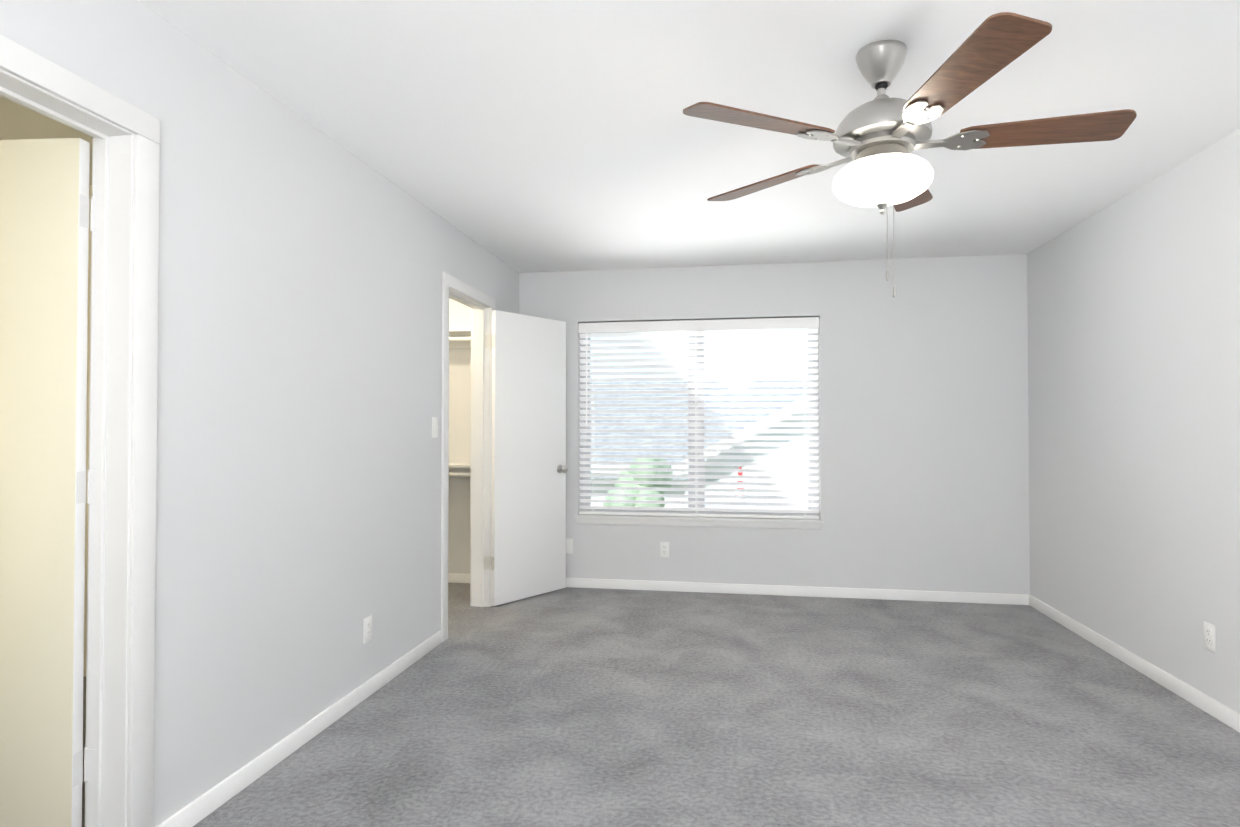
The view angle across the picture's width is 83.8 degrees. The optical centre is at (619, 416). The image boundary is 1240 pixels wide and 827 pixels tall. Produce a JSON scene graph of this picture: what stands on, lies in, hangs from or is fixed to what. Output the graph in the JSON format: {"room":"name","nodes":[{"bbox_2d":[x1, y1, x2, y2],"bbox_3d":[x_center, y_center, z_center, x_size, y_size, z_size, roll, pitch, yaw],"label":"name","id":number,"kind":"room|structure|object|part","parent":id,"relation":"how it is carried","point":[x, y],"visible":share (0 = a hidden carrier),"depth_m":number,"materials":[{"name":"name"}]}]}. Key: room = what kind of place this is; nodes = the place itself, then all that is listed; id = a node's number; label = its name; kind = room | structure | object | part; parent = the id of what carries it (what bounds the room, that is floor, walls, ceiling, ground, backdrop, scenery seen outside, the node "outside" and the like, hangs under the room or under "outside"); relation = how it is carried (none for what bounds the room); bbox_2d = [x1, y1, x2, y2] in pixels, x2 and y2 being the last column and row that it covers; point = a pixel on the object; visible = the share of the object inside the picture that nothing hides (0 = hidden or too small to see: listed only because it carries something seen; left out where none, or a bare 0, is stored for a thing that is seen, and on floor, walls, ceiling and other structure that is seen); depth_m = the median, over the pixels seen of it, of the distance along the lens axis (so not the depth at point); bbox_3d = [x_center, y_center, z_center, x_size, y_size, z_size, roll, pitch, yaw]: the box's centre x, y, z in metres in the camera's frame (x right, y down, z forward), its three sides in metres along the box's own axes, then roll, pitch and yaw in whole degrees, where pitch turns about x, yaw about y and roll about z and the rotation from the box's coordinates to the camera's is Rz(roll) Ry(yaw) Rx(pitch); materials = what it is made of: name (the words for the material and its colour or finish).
{"room":"empty bedroom","nodes":[
{"label":"empty bedroom","id":0,"kind":"room"},
{"bbox_2d":[83,185,91,676],"bbox_3d":[-2.144,0.064,3.408,1.780,2.440,0.120,0,-1,9],"label":"wall","id":1,"kind":"structure","parent":0,"point":[87,435],"depth_m":3.43,"materials":[{"name":"white paint"}]},
{"bbox_2d":[0,0,518,826],"bbox_3d":[-1.358,0.048,2.340,0.120,2.440,6.230,0,-1,9],"label":"wall","id":2,"kind":"structure","parent":0,"point":[302,264],"depth_m":2.50,"materials":[{"name":"white paint"}]},
{"bbox_2d":[0,138,101,826],"bbox_3d":[-1.875,0.238,1.940,0.851,2.023,0.167,0,-1,3],"label":"entry door","id":3,"kind":"structure","parent":2,"relation":"in","point":[44,210],"depth_m":1.91,"materials":[{"name":"white paint"}]},
{"bbox_2d":[0,34,159,826],"bbox_3d":[-1.492,0.192,1.529,0.152,2.128,0.970,0,-1,9],"label":"door frame","id":4,"kind":"structure","parent":2,"relation":"attached to","point":[110,509],"depth_m":1.93,"materials":[{"name":"white paint"}]},
{"bbox_2d":[156,630,441,826],"bbox_3d":[-1.185,1.241,2.965,0.013,0.072,1.985,0,-1,9],"label":"baseboard","id":5,"kind":"structure","parent":2,"relation":"attached to","point":[204,805],"depth_m":2.58,"materials":[{"name":"white paint"}]},
{"bbox_2d":[364,615,371,643],"bbox_3d":[-1.154,0.975,3.166,0.007,0.115,0.070,0,-1,9],"label":"outlet","id":6,"kind":"object","parent":2,"relation":"attached to","point":[368,629],"visible":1,"depth_m":3.16,"materials":[{"name":"white plastic"}]},
{"bbox_2d":[432,417,437,437],"bbox_3d":[-1.034,0.060,3.878,0.017,0.115,0.070,0,-1,9],"label":"light switch","id":7,"kind":"object","parent":2,"relation":"attached to","point":[434,427],"visible":1,"depth_m":3.87,"materials":[{"name":"white plastic"}]},
{"bbox_2d":[441,272,494,641],"bbox_3d":[-1.016,0.263,4.402,0.122,2.070,0.745,0,-1,9],"label":"door frame","id":8,"kind":"structure","parent":2,"relation":"attached to","point":[480,446],"depth_m":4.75,"materials":[{"name":"white paint"}]},
{"bbox_2d":[484,310,567,605],"bbox_3d":[-0.656,0.283,4.987,0.167,2.023,0.731,-1,-1,39],"label":"closet door","id":9,"kind":"structure","parent":2,"relation":"in","point":[526,558],"depth_m":4.95,"materials":[{"name":"white paint"}]},
{"bbox_3d":[-0.456,0.396,5.230,0.167,0.066,0.099,-1,-1,39],"label":"knob","id":10,"kind":"part","parent":9,"relation":"part of","materials":[{"name":"silver metal"}]},
{"bbox_2d":[0,0,1239,272],"bbox_3d":[-0.417,-1.234,2.224,5.820,0.120,6.510,0,-1,9],"label":"ceiling","id":11,"kind":"structure","parent":0,"point":[526,136],"depth_m":2.60,"materials":[{"name":"white paint"}]},
{"bbox_2d":[683,12,1136,296],"bbox_3d":[0.883,-0.770,2.206,1.317,0.808,1.356,0,-1,9],"label":"fan","id":12,"kind":"object","parent":11,"relation":"hanging from","point":[879,138],"visible":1,"depth_m":2.10,"materials":[{"name":"brown wood"}]},
{"bbox_3d":[0.842,-0.750,2.222,0.304,0.112,0.304,0,-1,9],"label":"lamp shade","id":13,"kind":"part","parent":12,"relation":"part of","materials":[{"name":"white glass"}]},
{"bbox_2d":[82,583,1239,826],"bbox_3d":[-0.417,1.326,2.186,5.820,0.120,6.510,0,-1,9],"label":"floor","id":14,"kind":"structure","parent":0,"point":[590,707],"depth_m":2.81,"materials":[{"name":"carpet"}]},
{"bbox_2d":[448,254,1029,594],"bbox_3d":[0.101,0.092,5.337,5.820,2.440,0.160,0,-1,9],"label":"wall","id":15,"kind":"structure","parent":0,"point":[923,438],"depth_m":4.98,"materials":[{"name":"white paint"}]},
{"bbox_2d":[448,573,469,582],"bbox_3d":[-1.773,1.279,5.540,1.750,0.072,0.016,0,-1,9],"label":"baseboard","id":16,"kind":"structure","parent":15,"relation":"attached to","point":[452,577],"depth_m":5.45,"materials":[{"name":"white paint"}]},
{"bbox_2d":[449,328,470,476],"bbox_3d":[-1.812,-0.091,5.417,1.776,1.129,0.308,0,-1,9],"label":"closet shelf","id":17,"kind":"object","parent":15,"relation":"attached to","point":[460,338],"depth_m":5.28,"materials":[{"name":"white paint"}]},
{"bbox_2d":[566,538,572,553],"bbox_3d":[-0.396,0.997,5.318,0.070,0.115,0.012,0,-1,9],"label":"outlet plate","id":18,"kind":"object","parent":15,"relation":"attached to","point":[569,546],"visible":0.79,"depth_m":5.32,"materials":[{"name":"white plastic"}]},
{"bbox_2d":[660,542,668,556],"bbox_3d":[0.336,1.002,5.199,0.070,0.115,0.007,0,-1,9],"label":"outlet","id":19,"kind":"object","parent":15,"relation":"attached to","point":[664,549],"visible":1,"depth_m":5.20,"materials":[{"name":"white plastic"}]},
{"bbox_2d":[578,316,818,518],"bbox_3d":[0.579,0.021,5.253,1.810,1.510,0.141,0,-1,9],"label":"window blinds","id":20,"kind":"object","parent":15,"relation":"in","point":[696,430],"depth_m":5.22,"materials":[{"name":"white plastic"}]},
{"bbox_2d":[586,333,586,424],"bbox_3d":[-0.258,-0.288,5.332,0.008,0.710,0.010,0,-1,9],"label":"blind cord","id":21,"kind":"object","parent":20,"relation":"hanging from","point":[586,333],"depth_m":5.33,"materials":[{"name":"white plastic"}]},
{"bbox_2d":[695,331,695,404],"bbox_3d":[0.570,0.030,5.200,0.002,1.410,0.002,0,-1,9],"label":"blind cord","id":22,"kind":"object","parent":20,"relation":"hanging from","point":[695,393],"depth_m":5.21,"materials":[{"name":"white plastic"}]},
{"bbox_2d":[697,459,697,513],"bbox_3d":[0.585,0.030,5.222,0.002,1.410,0.002,0,-1,9],"label":"blind cord","id":23,"kind":"object","parent":20,"relation":"hanging from","point":[697,459],"depth_m":5.21,"materials":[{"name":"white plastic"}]},
{"bbox_3d":[0.573,0.009,5.216,1.804,1.484,0.066,0,-1,9],"label":"window blind rails","id":24,"kind":"part","parent":20,"relation":"part of","materials":[{"name":"white plastic"}]},
{"bbox_2d":[575,514,823,528],"bbox_3d":[0.572,0.788,5.198,1.846,0.064,0.109,0,-1,9],"label":"window sill","id":25,"kind":"structure","parent":15,"relation":"attached to","point":[789,523],"depth_m":5.15,"materials":[{"name":"white paint"}]},
{"bbox_2d":[566,578,1027,604],"bbox_3d":[1.009,1.272,5.080,3.650,0.072,0.016,0,-1,9],"label":"baseboard","id":26,"kind":"structure","parent":15,"relation":"attached to","point":[834,592],"depth_m":5.02,"materials":[{"name":"white paint"}]},
{"bbox_2d":[1027,128,1239,713],"bbox_3d":[2.381,0.038,1.660,0.120,2.440,6.350,0,-1,9],"label":"wall","id":27,"kind":"structure","parent":0,"point":[1133,304],"depth_m":3.42,"materials":[{"name":"white paint"}]},
{"bbox_2d":[1028,594,1239,732],"bbox_3d":[2.324,1.223,1.713,0.016,0.072,6.230,0,-1,9],"label":"baseboard","id":28,"kind":"structure","parent":27,"relation":"attached to","point":[1216,709],"depth_m":3.40,"materials":[{"name":"white paint"}]},
{"bbox_2d":[1204,621,1215,652],"bbox_3d":[2.535,0.947,2.970,0.007,0.115,0.070,0,-1,9],"label":"outlet","id":29,"kind":"object","parent":27,"relation":"attached to","point":[1209,636],"visible":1,"depth_m":2.96,"materials":[{"name":"white plastic"}]},
{"label":"outside","id":30,"kind":"structure","parent":0,"visible":0},
{"bbox_3d":[7.012,4.784,37.155,85.000,0.200,64.010,0,-1,9],"label":"ground","id":31,"kind":"structure","parent":30,"visible":0},
{"bbox_2d":[603,454,672,506],"bbox_3d":[0.270,2.419,10.106,0.964,3.729,0.938,0,-1,9],"label":"tree","id":32,"kind":"object","parent":31,"relation":"on","point":[645,485],"depth_m":9.80,"materials":[{"name":"green plant"}]},
{"bbox_2d":[591,406,807,506],"bbox_3d":[5.853,1.854,14.891,18.000,5.000,8.400,0,-1,9],"label":"wall","id":33,"kind":"structure","parent":31,"relation":"on","point":[745,467],"depth_m":11.24,"materials":[{"name":"white paint"}]},
{"bbox_2d":[591,380,807,479],"bbox_3d":[6.065,0.207,16.198,18.800,2.168,6.600,0,-1,9],"label":"roof","id":34,"kind":"structure","parent":33,"relation":"on","point":[668,421],"depth_m":15.56,"materials":[{"name":"grey"}]},
{"bbox_2d":[591,395,807,474],"bbox_3d":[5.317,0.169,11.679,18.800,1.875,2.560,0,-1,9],"label":"fascia","id":35,"kind":"object","parent":34,"relation":"attached to","point":[723,440],"depth_m":10.97,"materials":[{"name":"white"}]},
{"bbox_2d":[685,393,807,459],"bbox_3d":[4.078,0.099,12.768,5.740,1.673,4.220,0,-1,9],"label":"wing roof","id":36,"kind":"structure","parent":33,"relation":"on","point":[756,421],"depth_m":13.46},
{"bbox_2d":[675,491,807,509],"bbox_3d":[3.582,2.681,8.969,5.550,3.170,2.800,0,-1,9],"label":"patio cover","id":37,"kind":"object","parent":31,"relation":"on","point":[750,500],"depth_m":9.03,"materials":[{"name":"white"}]},
{"bbox_2d":[736,466,744,494],"bbox_3d":[1.624,0.886,9.320,0.124,0.431,0.121,0,-1,9],"label":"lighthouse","id":38,"kind":"object","parent":37,"relation":"on","point":[740,487],"depth_m":9.29,"materials":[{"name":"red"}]}
]}

